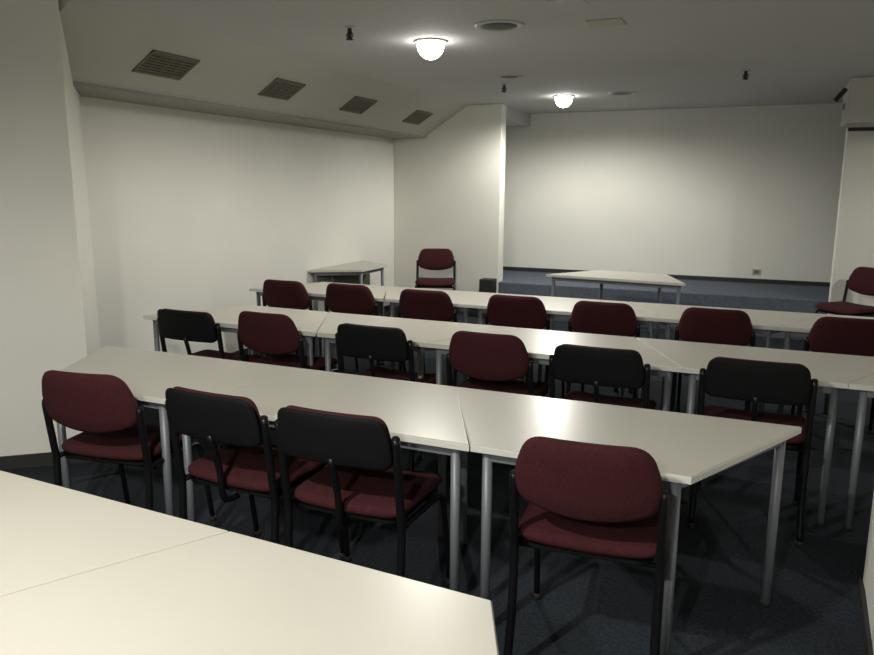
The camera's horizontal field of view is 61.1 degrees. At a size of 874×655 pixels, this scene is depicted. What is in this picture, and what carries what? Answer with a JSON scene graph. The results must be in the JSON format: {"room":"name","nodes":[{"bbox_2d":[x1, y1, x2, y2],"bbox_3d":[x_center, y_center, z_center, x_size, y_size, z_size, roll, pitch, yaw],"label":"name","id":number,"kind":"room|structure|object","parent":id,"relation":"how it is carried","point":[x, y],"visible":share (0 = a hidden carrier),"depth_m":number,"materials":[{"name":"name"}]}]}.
{"room":"lecture hall","nodes":[
{"label":"lecture hall","id":0,"kind":"room"},
{"bbox_2d":[0,0,100,455],"bbox_3d":[-3.519,-0.511,4.268,2.712,2.650,3.048,5,12,23],"label":"wall column","id":1,"kind":"structure","parent":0,"point":[49,313],"depth_m":4.18,"materials":[{"name":"white paint"}]},
{"bbox_2d":[0,452,94,469],"bbox_3d":[-3.588,0.845,4.006,3.200,0.080,0.012,-3,11,-17],"label":"baseboard","id":2,"kind":"structure","parent":1,"relation":"attached to","point":[36,459],"depth_m":4.36,"materials":[{"name":"grey"}]},
{"bbox_2d":[80,96,394,354],"bbox_3d":[-1.409,-1.255,8.280,0.200,2.650,6.400,5,12,23],"label":"wall","id":3,"kind":"structure","parent":0,"point":[189,210],"depth_m":6.70,"materials":[{"name":"white paint"}]},
{"bbox_2d":[73,81,426,138],"bbox_3d":[-1.447,-2.014,7.184,0.475,0.023,5.450,5,12,23],"label":"trim","id":4,"kind":"structure","parent":3,"relation":"attached to","point":[90,90],"depth_m":6.17,"materials":[{"name":"grey paint"}]},
{"bbox_2d":[232,305,389,354],"bbox_3d":[-1.538,0.107,7.985,0.012,0.080,4.790,5,12,23],"label":"baseboard","id":5,"kind":"structure","parent":3,"relation":"attached to","point":[386,308],"depth_m":7.41,"materials":[{"name":"grey"}]},
{"bbox_2d":[59,0,467,135],"bbox_3d":[-1.259,-2.150,6.864,1.050,0.365,5.830,5,12,23],"label":"soffit","id":6,"kind":"structure","parent":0,"point":[105,41],"depth_m":5.51,"materials":[{"name":"white paint"}]},
{"bbox_2d":[132,49,199,80],"bbox_3d":[-1.847,-1.790,5.067,0.201,0.129,0.440,5,12,23],"label":"air vent","id":7,"kind":"object","parent":6,"relation":"attached to","point":[157,63],"visible":1,"depth_m":5.05,"materials":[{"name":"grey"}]},
{"bbox_2d":[258,78,305,100],"bbox_3d":[-1.309,-2.014,6.273,0.201,0.129,0.420,5,12,23],"label":"air vent","id":8,"kind":"object","parent":6,"relation":"attached to","point":[282,89],"visible":1,"depth_m":6.26,"materials":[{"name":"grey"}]},
{"bbox_2d":[339,96,377,113],"bbox_3d":[-0.787,-2.231,7.444,0.201,0.129,0.440,5,12,23],"label":"air vent","id":9,"kind":"object","parent":6,"relation":"attached to","point":[358,105],"visible":1,"depth_m":7.43,"materials":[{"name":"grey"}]},
{"bbox_2d":[402,110,432,124],"bbox_3d":[-0.225,-2.465,8.704,0.201,0.129,0.440,5,12,23],"label":"air vent","id":10,"kind":"object","parent":6,"relation":"attached to","point":[418,116],"visible":1,"depth_m":8.69,"materials":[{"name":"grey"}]},
{"bbox_2d":[1,309,873,654],"bbox_3d":[0.255,0.906,4.330,10.000,0.120,13.300,5,12,23],"label":"floor","id":11,"kind":"structure","parent":0,"point":[586,605],"depth_m":3.37,"materials":[{"name":"blue carpet"}]},
{"bbox_2d":[0,470,227,596],"bbox_3d":[-1.348,0.894,2.023,1.435,0.740,0.704,5,12,26],"label":"table","id":12,"kind":"object","parent":11,"relation":"on","point":[49,532],"visible":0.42,"depth_m":1.94,"materials":[{"name":"white laminate"}]},
{"bbox_2d":[42,370,216,521],"bbox_3d":[-1.418,0.568,3.405,0.522,0.870,0.588,3,11,15],"label":"chair","id":13,"kind":"object","parent":11,"relation":"on","point":[111,422],"visible":0.76,"depth_m":3.15,"materials":[{"name":"red fabric"}]},
{"bbox_2d":[41,345,319,516],"bbox_3d":[-1.369,0.579,3.700,1.435,0.740,0.704,5,12,23],"label":"table","id":14,"kind":"object","parent":11,"relation":"on","point":[148,374],"visible":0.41,"depth_m":3.59,"materials":[{"name":"beige laminate"}]},
{"bbox_2d":[157,309,260,447],"bbox_3d":[-1.488,0.278,4.951,0.522,0.868,0.587,5,12,23],"label":"chair","id":15,"kind":"object","parent":11,"relation":"on","point":[193,326],"visible":0.56,"depth_m":4.64,"materials":[{"name":"black metal"}]},
{"bbox_2d":[143,305,328,365],"bbox_3d":[-1.272,0.278,5.302,1.435,0.740,0.704,5,12,24],"label":"table","id":16,"kind":"object","parent":11,"relation":"on","point":[308,323],"visible":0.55,"depth_m":5.21,"materials":[{"name":"white laminate"}]},
{"bbox_2d":[0,531,498,654],"bbox_3d":[-0.369,0.988,1.550,1.435,0.740,0.704,5,12,26],"label":"table","id":17,"kind":"object","parent":11,"relation":"on","point":[228,593],"visible":1,"depth_m":1.58,"materials":[{"name":"white laminate"}]},
{"bbox_2d":[165,386,344,558],"bbox_3d":[-0.756,0.629,3.102,0.522,0.868,0.587,5,12,25],"label":"chair","id":18,"kind":"object","parent":11,"relation":"on","point":[249,465],"visible":0.86,"depth_m":2.87,"materials":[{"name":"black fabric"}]},
{"bbox_2d":[237,311,338,372],"bbox_3d":[-0.965,0.291,4.887,0.522,0.870,0.588,5,12,24],"label":"chair","id":19,"kind":"object","parent":11,"relation":"on","point":[275,335],"visible":0.54,"depth_m":4.60,"materials":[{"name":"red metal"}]},
{"bbox_2d":[262,279,344,370],"bbox_3d":[-1.182,-0.010,6.482,0.522,0.870,0.588,5,12,24],"label":"chair","id":20,"kind":"object","parent":11,"relation":"on","point":[276,293],"visible":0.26,"depth_m":6.17,"materials":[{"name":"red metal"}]},
{"bbox_2d":[165,371,468,591],"bbox_3d":[-0.386,0.663,3.277,1.395,0.740,0.704,5,12,23],"label":"table","id":21,"kind":"object","parent":11,"relation":"on","point":[426,417],"visible":0.56,"depth_m":3.13,"materials":[{"name":"white laminate"}]},
{"bbox_2d":[249,282,387,366],"bbox_3d":[-0.917,0.011,6.728,1.364,0.740,0.704,5,12,24],"label":"table","id":22,"kind":"object","parent":11,"relation":"on","point":[316,291],"visible":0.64,"depth_m":6.62,"materials":[{"name":"white laminate"}]},
{"bbox_2d":[308,261,386,335],"bbox_3d":[-0.938,-0.348,8.639,0.504,0.740,1.226,5,12,23],"label":"table","id":23,"kind":"object","parent":11,"relation":"on","point":[358,272],"visible":0.68,"depth_m":8.40,"materials":[{"name":"beige laminate"}]},
{"bbox_2d":[274,405,449,584],"bbox_3d":[-0.275,0.675,2.874,0.522,0.868,0.587,5,12,22],"label":"chair","id":24,"kind":"object","parent":11,"relation":"on","point":[359,480],"visible":0.95,"depth_m":2.66,"materials":[{"name":"black metal"}]},
{"bbox_2d":[324,283,405,371],"bbox_3d":[-0.614,0.035,6.260,0.522,0.870,0.588,5,12,25],"label":"chair","id":25,"kind":"object","parent":11,"relation":"on","point":[340,298],"visible":0.35,"depth_m":5.95,"materials":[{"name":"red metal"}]},
{"bbox_2d":[335,323,435,469],"bbox_3d":[-0.272,0.374,4.471,0.522,0.868,0.587,5,12,24],"label":"chair","id":26,"kind":"object","parent":11,"relation":"on","point":[372,343],"visible":0.57,"depth_m":4.18,"materials":[{"name":"black metal"}]},
{"bbox_2d":[317,312,516,459],"bbox_3d":[-0.271,0.365,4.864,1.435,0.740,0.704,5,12,23],"label":"table","id":27,"kind":"object","parent":11,"relation":"on","point":[421,332],"visible":0.56,"depth_m":4.79,"materials":[{"name":"white laminate"}]},
{"bbox_2d":[397,289,456,386],"bbox_3d":[0.003,0.098,5.941,0.522,0.870,0.588,5,12,24],"label":"chair","id":28,"kind":"object","parent":11,"relation":"on","point":[413,303],"visible":0.34,"depth_m":5.63,"materials":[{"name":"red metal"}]},
{"bbox_2d":[415,248,455,289],"bbox_3d":[-0.020,-0.533,9.299,0.522,0.870,0.588,1,11,2],"label":"chair","id":29,"kind":"object","parent":11,"relation":"on","point":[429,258],"visible":0.77,"depth_m":9.44,"materials":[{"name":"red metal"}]},
{"bbox_2d":[385,286,533,381],"bbox_3d":[0.054,0.097,6.302,1.435,0.740,0.704,5,12,23],"label":"table","id":30,"kind":"object","parent":11,"relation":"on","point":[461,300],"visible":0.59,"depth_m":6.15,"materials":[{"name":"white laminate"}]},
{"bbox_2d":[479,278,496,317],"bbox_3d":[0.647,-0.373,9.468,0.180,0.500,0.165,5,12,23],"label":"equipment case","id":31,"kind":"object","parent":11,"relation":"on","point":[488,285],"visible":0.51,"depth_m":9.37,"materials":[{"name":"black plastic"}]},
{"bbox_2d":[446,331,548,477],"bbox_3d":[0.364,0.412,4.283,0.522,0.870,0.588,5,12,23],"label":"chair","id":32,"kind":"object","parent":11,"relation":"on","point":[492,362],"visible":0.62,"depth_m":4.00,"materials":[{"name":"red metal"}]},
{"bbox_2d":[484,294,564,397],"bbox_3d":[0.670,0.154,5.665,0.522,0.870,0.588,5,12,24],"label":"chair","id":33,"kind":"object","parent":11,"relation":"on","point":[502,310],"visible":0.35,"depth_m":5.36,"materials":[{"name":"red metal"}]},
{"bbox_2d":[425,328,681,489],"bbox_3d":[0.729,0.452,4.434,1.435,0.740,0.704,5,12,23],"label":"table","id":34,"kind":"object","parent":11,"relation":"on","point":[540,344],"visible":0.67,"depth_m":4.33,"materials":[{"name":"white laminate"}]},
{"bbox_2d":[470,296,660,390],"bbox_3d":[1.053,0.183,5.872,1.435,0.740,0.704,5,12,23],"label":"table","id":35,"kind":"object","parent":11,"relation":"on","point":[556,307],"visible":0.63,"depth_m":5.72,"materials":[{"name":"white laminate"}]},
{"bbox_2d":[503,436,669,654],"bbox_3d":[0.542,0.732,2.586,0.522,0.870,0.588,4,11,19],"label":"chair","id":36,"kind":"object","parent":11,"relation":"on","point":[591,500],"visible":0.96,"depth_m":2.33,"materials":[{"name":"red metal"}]},
{"bbox_2d":[549,344,655,409],"bbox_3d":[0.888,0.480,3.940,0.522,0.868,0.587,5,12,23],"label":"chair","id":37,"kind":"object","parent":11,"relation":"on","point":[589,365],"visible":0.59,"depth_m":3.64,"materials":[{"name":"black fabric"}]},
{"bbox_2d":[566,301,640,397],"bbox_3d":[1.245,0.209,5.385,0.522,0.870,0.588,5,12,25],"label":"chair","id":38,"kind":"object","parent":11,"relation":"on","point":[592,317],"visible":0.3,"depth_m":5.08,"materials":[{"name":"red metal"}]},
{"bbox_2d":[546,270,684,339],"bbox_3d":[1.951,-0.187,7.866,1.435,0.740,0.704,6,12,30],"label":"table","id":39,"kind":"object","parent":11,"relation":"on","point":[601,277],"visible":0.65,"depth_m":7.67,"materials":[{"name":"white laminate"}]},
{"bbox_2d":[455,387,801,654],"bbox_3d":[0.596,0.747,2.862,1.435,0.740,0.704,5,12,23],"label":"table","id":40,"kind":"object","parent":11,"relation":"on","point":[686,449],"visible":0.81,"depth_m":2.76,"materials":[{"name":"white laminate"}]},
{"bbox_2d":[498,270,829,339],"bbox_3d":[3.331,-0.277,9.152,7.950,0.455,1.350,5,12,23],"label":"stage platform","id":41,"kind":"object","parent":11,"relation":"on","point":[739,295],"visible":0.31,"depth_m":8.82,"materials":[{"name":"blue carpet"}]},
{"bbox_2d":[670,307,755,411],"bbox_3d":[1.917,0.261,5.129,0.522,0.870,0.588,5,12,24],"label":"chair","id":42,"kind":"object","parent":11,"relation":"on","point":[696,324],"visible":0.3,"depth_m":4.83,"materials":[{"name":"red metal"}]},
{"bbox_2d":[628,302,826,412],"bbox_3d":[2.052,0.269,5.443,1.435,0.740,0.704,5,12,23],"label":"table","id":43,"kind":"object","parent":11,"relation":"on","point":[766,322],"visible":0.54,"depth_m":5.30,"materials":[{"name":"white laminate"}]},
{"bbox_2d":[687,357,817,547],"bbox_3d":[1.560,0.534,3.673,0.522,0.868,0.587,5,12,23],"label":"chair","id":44,"kind":"object","parent":11,"relation":"on","point":[756,381],"visible":0.73,"depth_m":3.41,"materials":[{"name":"black metal"}]},
{"bbox_2d":[636,337,873,526],"bbox_3d":[1.728,0.538,4.005,1.435,0.740,0.704,5,12,23],"label":"table","id":45,"kind":"object","parent":11,"relation":"on","point":[834,373],"visible":0.57,"depth_m":3.87,"materials":[{"name":"white laminate"}]},
{"bbox_2d":[777,314,873,414],"bbox_3d":[3.052,0.355,5.013,1.435,0.740,0.704,5,12,23],"label":"table","id":46,"kind":"object","parent":11,"relation":"on","point":[801,328],"visible":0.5,"depth_m":4.95,"materials":[{"name":"white laminate"}]},
{"bbox_2d":[790,316,873,434],"bbox_3d":[2.620,0.326,4.805,0.522,0.870,0.588,5,11,22],"label":"chair","id":47,"kind":"object","parent":11,"relation":"on","point":[835,335],"visible":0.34,"depth_m":4.52,"materials":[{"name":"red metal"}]},
{"bbox_2d":[815,267,873,316],"bbox_3d":[4.117,-0.147,7.362,0.588,0.870,0.522,-4,12,-23],"label":"chair","id":48,"kind":"object","parent":11,"relation":"on","point":[861,280],"visible":0.75,"depth_m":7.39,"materials":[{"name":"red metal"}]},
{"bbox_2d":[843,374,873,530],"bbox_3d":[2.727,0.624,3.575,1.435,0.740,0.704,5,12,23],"label":"table","id":49,"kind":"object","parent":11,"relation":"on","point":[865,386],"visible":1,"depth_m":3.53,"materials":[{"name":"grey paint"}]},
{"bbox_2d":[394,104,505,292],"bbox_3d":[0.143,-1.513,9.694,1.490,2.650,0.180,5,12,23],"label":"wall","id":50,"kind":"structure","parent":0,"point":[449,184],"depth_m":9.54,"materials":[{"name":"white paint"}]},
{"bbox_2d":[395,307,477,315],"bbox_3d":[-0.003,-0.242,9.889,1.230,0.080,0.012,5,12,23],"label":"baseboard","id":51,"kind":"structure","parent":50,"relation":"attached to","point":[476,311],"depth_m":9.69,"materials":[{"name":"grey"}]},
{"bbox_2d":[100,0,873,113],"bbox_3d":[0.269,-1.816,3.818,10.000,0.120,13.300,5,12,23],"label":"ceiling","id":52,"kind":"structure","parent":0,"point":[673,54],"depth_m":5.32,"materials":[{"name":"white paint"}]},
{"bbox_2d":[344,25,354,40],"bbox_3d":[-0.564,-1.899,4.785,0.072,0.084,0.071,5,12,23],"label":"sprinkler","id":53,"kind":"object","parent":52,"relation":"attached to","point":[349,28],"visible":1,"depth_m":4.78,"materials":[{"name":"grey metal"}]},
{"bbox_2d":[414,38,447,59],"bbox_3d":[-0.045,-1.964,5.242,0.240,0.131,0.240,5,12,23],"label":"recessed light","id":54,"kind":"object","parent":52,"relation":"in","point":[428,48],"visible":1,"depth_m":5.17,"materials":[{"name":"white glass"}]},
{"bbox_2d":[475,19,524,31],"bbox_3d":[0.399,-1.916,4.708,0.320,0.012,0.320,5,12,23],"label":"ceiling speaker","id":55,"kind":"object","parent":52,"relation":"attached to","point":[499,25],"visible":1,"depth_m":4.68,"materials":[{"name":"grey metal"}]},
{"bbox_2d":[482,22,517,29],"bbox_3d":[0.399,-1.917,4.708,0.227,0.008,0.227,5,12,23],"label":"grille","id":56,"kind":"object","parent":55,"relation":"attached to","point":[494,25],"depth_m":4.71,"materials":[{"name":"grey metal"}]},
{"bbox_2d":[501,83,507,92],"bbox_3d":[0.666,-2.374,7.347,0.072,0.084,0.071,5,12,23],"label":"sprinkler","id":57,"kind":"object","parent":52,"relation":"attached to","point":[504,88],"visible":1,"depth_m":7.34,"materials":[{"name":"grey metal"}]},
{"bbox_2d":[497,74,522,78],"bbox_3d":[0.674,-2.316,6.843,0.240,0.012,0.240,5,12,23],"label":"ceiling speaker","id":58,"kind":"object","parent":52,"relation":"attached to","point":[504,76],"visible":1,"depth_m":6.81,"materials":[{"name":"grey metal"}]},
{"bbox_2d":[501,76,518,77],"bbox_3d":[0.674,-2.317,6.843,0.170,0.008,0.170,5,12,23],"label":"grille","id":59,"kind":"object","parent":58,"relation":"attached to","point":[501,76],"depth_m":6.85,"materials":[{"name":"grey metal"}]},
{"bbox_2d":[506,106,530,126],"bbox_3d":[0.792,-2.817,9.913,0.600,0.160,1.170,5,12,23],"label":"beam","id":60,"kind":"structure","parent":52,"relation":"attached to","point":[514,117],"depth_m":9.86,"materials":[{"name":"white paint"}]},
{"bbox_2d":[553,95,573,107],"bbox_3d":[1.419,-2.532,8.304,0.240,0.131,0.240,5,12,23],"label":"recessed light","id":61,"kind":"object","parent":52,"relation":"in","point":[563,101],"visible":1,"depth_m":8.23,"materials":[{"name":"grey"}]},
{"bbox_2d":[546,0,587,7],"bbox_3d":[0.724,-1.806,4.117,0.200,0.006,0.160,5,12,23],"label":"ceiling plate","id":62,"kind":"object","parent":52,"relation":"attached to","point":[554,3],"visible":1,"depth_m":4.12,"materials":[{"name":"grey metal"}]},
{"bbox_2d":[586,18,626,27],"bbox_3d":[1.053,-1.895,4.609,0.220,0.008,0.180,5,12,23],"label":"ceiling plate","id":63,"kind":"object","parent":52,"relation":"attached to","point":[614,21],"visible":1,"depth_m":4.58,"materials":[{"name":"beige plastic"}]},
{"bbox_2d":[608,91,635,95],"bbox_3d":[1.998,-2.526,8.002,0.300,0.012,0.300,5,12,23],"label":"ceiling speaker","id":64,"kind":"object","parent":52,"relation":"attached to","point":[617,93],"visible":1,"depth_m":7.97,"materials":[{"name":"grey metal"}]},
{"bbox_2d":[613,93,631,94],"bbox_3d":[1.998,-2.527,8.002,0.213,0.008,0.213,5,12,23],"label":"grille","id":65,"kind":"object","parent":64,"relation":"attached to","point":[613,93],"depth_m":8.02,"materials":[{"name":"grey metal"}]},
{"bbox_2d":[742,69,750,79],"bbox_3d":[2.675,-2.189,6.419,0.072,0.084,0.071,5,12,23],"label":"sprinkler","id":66,"kind":"object","parent":52,"relation":"attached to","point":[745,74],"visible":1,"depth_m":6.41,"materials":[{"name":"grey metal"}]},
{"bbox_2d":[840,77,873,127],"bbox_3d":[5.242,-2.060,6.664,2.770,0.400,0.700,5,12,23],"label":"soffit","id":67,"kind":"structure","parent":52,"relation":"attached to","point":[858,111],"depth_m":6.87,"materials":[{"name":"white paint"}]},
{"bbox_2d":[833,87,847,109],"bbox_3d":[3.778,-2.142,6.941,0.118,0.203,0.067,1,11,1],"label":"bracket","id":68,"kind":"object","parent":67,"relation":"attached to","point":[844,90],"visible":1,"depth_m":6.92,"materials":[{"name":"black metal"}]},
{"bbox_2d":[503,103,845,281],"bbox_3d":[3.075,-1.534,9.893,9.600,2.650,0.200,5,12,23],"label":"wall","id":69,"kind":"structure","parent":0,"point":[732,192],"depth_m":9.70,"materials":[{"name":"white paint"}]},
{"bbox_2d":[503,266,829,286],"bbox_3d":[3.600,-0.639,9.707,7.950,0.055,0.014,5,12,23],"label":"baseboard","id":70,"kind":"structure","parent":69,"relation":"attached to","point":[686,277],"depth_m":9.66,"materials":[{"name":"grey"}]},
{"bbox_2d":[752,269,760,274],"bbox_3d":[4.081,-0.713,9.477,0.100,0.070,0.016,5,12,23],"label":"wall socket","id":71,"kind":"object","parent":69,"relation":"attached to","point":[754,271],"visible":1,"depth_m":9.47,"materials":[{"name":"grey plastic"}]},
{"bbox_2d":[827,128,873,314],"bbox_3d":[5.445,-1.026,7.254,2.700,2.650,0.180,5,12,23],"label":"wall","id":72,"kind":"structure","parent":0,"point":[854,235],"depth_m":7.64,"materials":[{"name":"white paint"}]},
{"bbox_2d":[848,127,873,130],"bbox_3d":[5.398,-1.898,6.969,2.700,0.030,0.080,5,12,23],"label":"trim","id":73,"kind":"structure","parent":72,"relation":"attached to","point":[855,128],"depth_m":7.43,"materials":[{"name":"grey"}]},
{"bbox_2d":[863,494,873,652],"bbox_3d":[2.012,-0.072,2.088,1.170,2.650,1.000,5,12,23],"label":"wall partition","id":74,"kind":"structure","parent":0,"point":[868,578],"depth_m":2.81,"materials":[{"name":"white paint"}]},
{"bbox_2d":[857,578,873,654],"bbox_3d":[2.002,1.184,2.332,1.182,0.090,1.012,5,12,23],"label":"baseboard","id":75,"kind":"structure","parent":74,"relation":"attached to","point":[867,646],"depth_m":2.74,"materials":[{"name":"grey"}]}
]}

